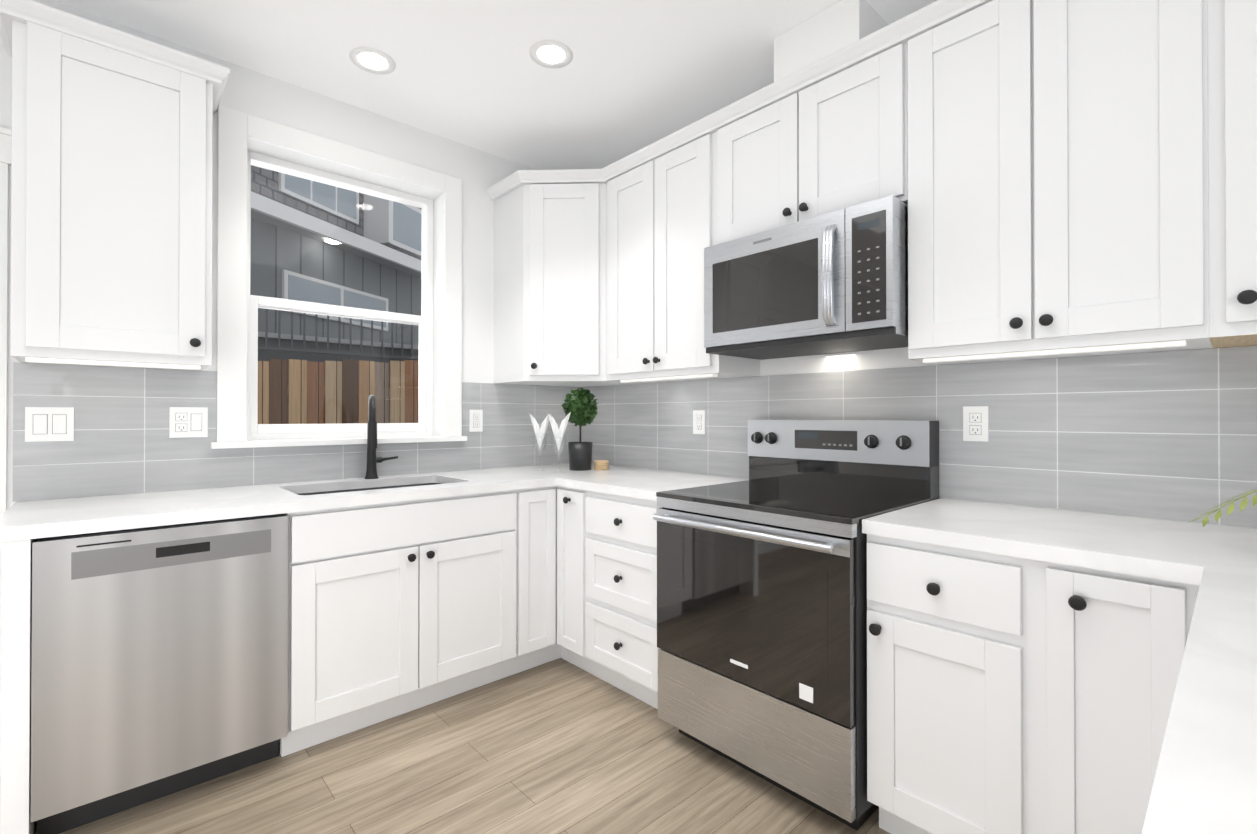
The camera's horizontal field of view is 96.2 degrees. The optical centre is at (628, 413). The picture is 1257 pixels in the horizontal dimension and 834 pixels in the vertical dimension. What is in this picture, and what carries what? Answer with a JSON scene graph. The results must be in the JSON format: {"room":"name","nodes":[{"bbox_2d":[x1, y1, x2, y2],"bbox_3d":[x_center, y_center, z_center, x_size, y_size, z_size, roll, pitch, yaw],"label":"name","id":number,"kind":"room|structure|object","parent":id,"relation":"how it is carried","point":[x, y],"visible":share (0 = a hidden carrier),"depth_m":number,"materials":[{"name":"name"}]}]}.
{"room":"kitchen","nodes":[
{"label":"kitchen","id":0,"kind":"room"},
{"bbox_2d":[0,0,579,509],"bbox_3d":[-2.503,-0.122,1.682,6.200,2.675,0.208,0,0,-43],"label":"wall","id":1,"kind":"structure","parent":0,"point":[122,442],"depth_m":2.46,"materials":[{"name":"grey tile"}]},
{"bbox_2d":[0,127,11,716],"bbox_3d":[-2.659,0.126,1.385,1.570,2.175,0.030,0,0,-43],"label":"door frame","id":2,"kind":"structure","parent":1,"relation":"attached to","point":[5,146],"depth_m":1.90,"materials":[{"name":"white wood"}]},
{"bbox_2d":[25,407,73,441],"bbox_3d":[-2.025,0.039,1.974,0.120,0.120,0.010,0,0,-43],"label":"switch plate","id":3,"kind":"object","parent":1,"relation":"attached to","point":[43,424],"visible":1,"depth_m":1.97,"materials":[{"name":"white plastic"}]},
{"bbox_2d":[0,0,229,370],"bbox_3d":[-1.783,-0.708,1.978,0.590,1.098,0.354,0,0,-43],"label":"upper cabinet","id":4,"kind":"object","parent":1,"relation":"attached to","point":[111,203],"visible":1,"depth_m":1.85,"materials":[{"name":"white wood"}]},
{"bbox_2d":[169,407,207,437],"bbox_3d":[-1.742,0.036,2.235,0.120,0.120,0.010,0,0,-43],"label":"electrical outlet","id":5,"kind":"object","parent":1,"relation":"attached to","point":[184,422],"visible":1,"depth_m":2.23,"materials":[{"name":"white plastic"}]},
{"bbox_2d":[210,105,466,448],"bbox_3d":[-1.347,-0.554,2.727,1.103,1.400,0.245,0,0,-43],"label":"window","id":6,"kind":"structure","parent":1,"relation":"in","point":[236,129],"depth_m":2.61,"materials":[{"name":"white wood"}]},
{"bbox_2d":[469,410,482,431],"bbox_3d":[-0.831,0.041,3.078,0.076,0.120,0.007,0,0,-43],"label":"electrical outlet","id":7,"kind":"object","parent":1,"relation":"attached to","point":[475,420],"visible":1,"depth_m":3.07,"materials":[{"name":"white plastic"}]},
{"bbox_2d":[35,658,890,833],"bbox_3d":[-0.471,1.253,-0.527,6.200,0.100,6.200,0,0,-43],"label":"floor","id":8,"kind":"structure","parent":0,"point":[560,746],"depth_m":1.86,"materials":[{"name":"brown wood"}]},
{"bbox_2d":[31,514,287,833],"bbox_3d":[-1.586,0.783,1.939,0.601,0.868,0.609,0,0,-43],"label":"dishwasher","id":9,"kind":"object","parent":8,"relation":"on","point":[159,661],"visible":0.9,"depth_m":1.69,"materials":[{"name":"grey metal"}]},
{"bbox_2d":[0,486,567,833],"bbox_3d":[-0.967,0.782,2.515,2.404,0.876,0.659,0,0,-43],"label":"base cabinet","id":10,"kind":"object","parent":8,"relation":"on","point":[395,609],"visible":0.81,"depth_m":2.17,"materials":[{"name":"white wood"}]},
{"bbox_2d":[0,466,621,541],"bbox_3d":[-0.977,0.325,2.510,2.429,0.038,0.656,0,0,-43],"label":"countertop","id":11,"kind":"structure","parent":10,"relation":"on","point":[26,520],"depth_m":1.93,"materials":[{"name":"white stone"}]},
{"bbox_2d":[298,483,440,494],"bbox_3d":[-1.082,0.444,2.439,0.732,0.201,0.432,0,0,-43],"label":"sink","id":12,"kind":"object","parent":11,"relation":"in","point":[339,491],"visible":0.02,"depth_m":2.59,"materials":[{"name":"silver metal"}]},
{"bbox_2d":[365,395,397,478],"bbox_3d":[-1.137,0.112,2.606,0.191,0.389,0.219,0,0,-43],"label":"faucet","id":13,"kind":"object","parent":11,"relation":"on","point":[373,460],"visible":1,"depth_m":2.53,"materials":[{"name":"black metal"}]},
{"bbox_2d":[436,463,619,478],"bbox_3d":[-0.471,0.328,3.001,1.019,0.038,0.330,0,0,-43],"label":"countertop","id":14,"kind":"structure","parent":10,"relation":"on","point":[464,474],"depth_m":3.04,"materials":[{"name":"white stone"}]},
{"bbox_2d":[529,413,550,470],"bbox_3d":[-0.475,0.155,3.029,0.094,0.308,0.094,0,0,-43],"label":"wine glass","id":15,"kind":"object","parent":14,"relation":"on","point":[540,433],"visible":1,"depth_m":3.02,"materials":[{"name":"white"}]},
{"bbox_2d":[548,412,570,472],"bbox_3d":[-0.361,0.150,2.931,0.094,0.316,0.095,0,0,-43],"label":"wine glass","id":16,"kind":"object","parent":14,"relation":"on","point":[557,433],"visible":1,"depth_m":2.92,"materials":[{"name":"white glass"}]},
{"bbox_2d":[561,387,597,470],"bbox_3d":[-0.265,0.082,3.087,0.200,0.453,0.203,0,0,-43],"label":"topiary plant","id":17,"kind":"object","parent":14,"relation":"on","point":[581,406],"visible":0.98,"depth_m":3.04,"materials":[{"name":"green plant"}]},
{"bbox_2d":[594,460,608,469],"bbox_3d":[-0.149,0.284,3.088,0.082,0.049,0.082,0,0,-43],"label":"wood block","id":18,"kind":"object","parent":14,"relation":"on","point":[601,464],"visible":1,"depth_m":3.06,"materials":[{"name":"beige wood"}]},
{"bbox_2d":[488,467,748,500],"bbox_3d":[0.004,0.325,2.500,0.999,0.038,0.690,0,0,-43],"label":"countertop","id":19,"kind":"structure","parent":10,"relation":"on","point":[640,483],"depth_m":2.56,"materials":[{"name":"white stone"}]},
{"bbox_2d":[557,486,660,708],"bbox_3d":[0.106,0.783,2.638,0.659,0.876,0.754,0,0,-43],"label":"base cabinet","id":20,"kind":"object","parent":8,"relation":"on","point":[607,588],"visible":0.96,"depth_m":2.42,"materials":[{"name":"white wood"}]},
{"bbox_2d":[653,420,938,829],"bbox_3d":[0.589,0.622,2.048,0.728,1.190,0.758,0,0,-43],"label":"range","id":21,"kind":"object","parent":8,"relation":"on","point":[762,616],"visible":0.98,"depth_m":1.83,"materials":[{"name":"grey metal"}]},
{"bbox_2d":[867,534,1199,833],"bbox_3d":[1.133,0.777,1.549,0.628,0.876,0.700,0,0,-43],"label":"base cabinet","id":22,"kind":"object","parent":8,"relation":"on","point":[1006,694],"visible":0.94,"depth_m":1.32,"materials":[{"name":"white wood"}]},
{"bbox_2d":[862,498,1205,577],"bbox_3d":[1.111,0.320,1.570,0.634,0.038,0.647,0,0,-43],"label":"countertop","id":23,"kind":"structure","parent":22,"relation":"on","point":[1131,545],"depth_m":1.44,"materials":[{"name":"white stone"}]},
{"bbox_2d":[1187,485,1256,526],"bbox_3d":[1.560,0.069,1.058,0.444,0.456,0.722,0,0,-43],"label":"palm plant","id":24,"kind":"object","parent":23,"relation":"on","point":[1230,509],"visible":1,"depth_m":1.19,"materials":[{"name":"green plant"}]},
{"bbox_2d":[1142,524,1256,833],"bbox_3d":[0.612,0.312,0.199,3.229,0.038,0.690,0,0,-43],"label":"countertop","id":25,"kind":"structure","parent":22,"relation":"on","point":[1205,780],"depth_m":0.57,"materials":[{"name":"white stone"}]},
{"bbox_2d":[53,0,936,169],"bbox_3d":[-0.471,-1.522,-0.511,6.200,0.100,6.200,0,0,-43],"label":"ceiling","id":26,"kind":"structure","parent":0,"point":[632,76],"depth_m":2.30,"materials":[{"name":"white paint"}]},
{"bbox_2d":[349,47,395,73],"bbox_3d":[-1.056,-1.454,2.330,0.176,0.003,0.176,0,0,-43],"label":"recessed light","id":27,"kind":"object","parent":26,"relation":"in","point":[371,60],"visible":1,"depth_m":2.33,"materials":[{"name":"white plastic"}]},
{"bbox_2d":[529,40,572,67],"bbox_3d":[-0.313,-1.454,2.288,0.176,0.003,0.176,0,0,-43],"label":"recessed light","id":28,"kind":"object","parent":26,"relation":"in","point":[550,53],"visible":1,"depth_m":2.29,"materials":[{"name":"white plastic"}]},
{"bbox_2d":[581,346,1256,527],"bbox_3d":[1.798,-0.124,1.439,0.208,2.675,6.000,0,0,-43],"label":"wall","id":29,"kind":"structure","parent":0,"point":[1168,435],"depth_m":1.83,"materials":[{"name":"grey tile"}]},
{"bbox_2d":[519,169,590,386],"bbox_3d":[-0.333,-0.710,2.935,0.305,1.084,0.304,0,0,-43],"label":"upper cabinet","id":30,"kind":"object","parent":29,"relation":"attached to","point":[555,205],"depth_m":2.92,"materials":[{"name":"white wood"}]},
{"bbox_2d":[591,112,759,383],"bbox_3d":[0.184,-0.711,2.757,0.394,1.084,0.813,0,0,-43],"label":"upper cabinet","id":31,"kind":"object","parent":29,"relation":"attached to","point":[653,207],"depth_m":2.63,"materials":[{"name":"white wood"}]},
{"bbox_2d":[693,410,704,433],"bbox_3d":[0.355,0.046,2.842,0.007,0.120,0.076,0,0,-43],"label":"electrical outlet","id":32,"kind":"object","parent":29,"relation":"attached to","point":[698,421],"visible":1,"depth_m":2.84,"materials":[{"name":"white plastic"}]},
{"bbox_2d":[715,38,774,244],"bbox_3d":[0.615,-1.071,2.345,0.323,0.769,0.379,0,0,-43],"label":"upper cabinet","id":33,"kind":"object","parent":29,"relation":"attached to","point":[744,128],"depth_m":2.27,"materials":[{"name":"white wood"}]},
{"bbox_2d":[775,0,906,227],"bbox_3d":[0.849,-1.072,2.091,0.323,0.769,0.461,0,0,-43],"label":"upper cabinet","id":34,"kind":"object","parent":29,"relation":"attached to","point":[841,72],"depth_m":1.99,"materials":[{"name":"white wood"}]},
{"bbox_2d":[704,195,907,359],"bbox_3d":[0.702,-0.462,2.158,0.444,0.430,0.756,0,0,-43],"label":"microwave","id":35,"kind":"object","parent":34,"relation":"attached to","point":[833,282],"visible":1,"depth_m":1.97,"materials":[{"name":"grey metal"}]},
{"bbox_2d":[963,406,988,441],"bbox_3d":[1.192,0.037,1.936,0.007,0.120,0.076,0,0,-43],"label":"electrical outlet","id":36,"kind":"object","parent":29,"relation":"attached to","point":[975,423],"visible":1,"depth_m":1.93,"materials":[{"name":"white plastic"}]},
{"bbox_2d":[903,0,1206,364],"bbox_3d":[1.239,-0.717,1.667,0.323,1.084,0.687,0,0,-43],"label":"upper cabinet","id":37,"kind":"object","parent":29,"relation":"attached to","point":[1069,178],"depth_m":1.53,"materials":[{"name":"white wood"}]},
{"bbox_2d":[1203,0,1256,348],"bbox_3d":[1.693,-0.720,1.175,0.323,1.084,0.651,0,0,-43],"label":"upper cabinet","id":38,"kind":"object","parent":29,"relation":"attached to","point":[1229,26],"depth_m":1.29,"materials":[{"name":"white wood"}]},
{"label":"outside","id":39,"kind":"structure","parent":0,"visible":0},
{"bbox_3d":[-4.448,1.276,8.057,16.000,0.050,11.790,0,0,-43],"label":"ground","id":40,"kind":"structure","parent":39,"visible":0},
{"bbox_2d":[250,165,421,344],"bbox_3d":[-3.379,-2.482,11.104,1.360,7.500,12.000,0,0,17],"label":"house","id":41,"kind":"structure","parent":40,"relation":"on","point":[317,289],"depth_m":8.08,"materials":[{"name":"grey"}]},
{"bbox_2d":[257,359,417,423],"bbox_3d":[-2.335,0.233,5.845,8.097,2.010,0.085,0,0,-43],"label":"fence","id":42,"kind":"object","parent":40,"relation":"on","point":[347,405],"depth_m":5.37,"materials":[{"name":"brown wood"}]},
{"bbox_2d":[258,309,417,359],"bbox_3d":[-2.395,0.087,6.577,6.000,2.310,0.040,0,0,-43],"label":"railing","id":43,"kind":"object","parent":40,"relation":"on","point":[267,347],"depth_m":5.96,"materials":[{"name":"grey"}]},
{"bbox_2d":[258,332,418,422],"bbox_3d":[-2.181,0.213,7.597,6.400,2.070,0.550,0,0,-43],"label":"fence","id":44,"kind":"object","parent":40,"relation":"on","point":[273,342],"depth_m":6.21,"materials":[{"name":"grey"}]}
]}

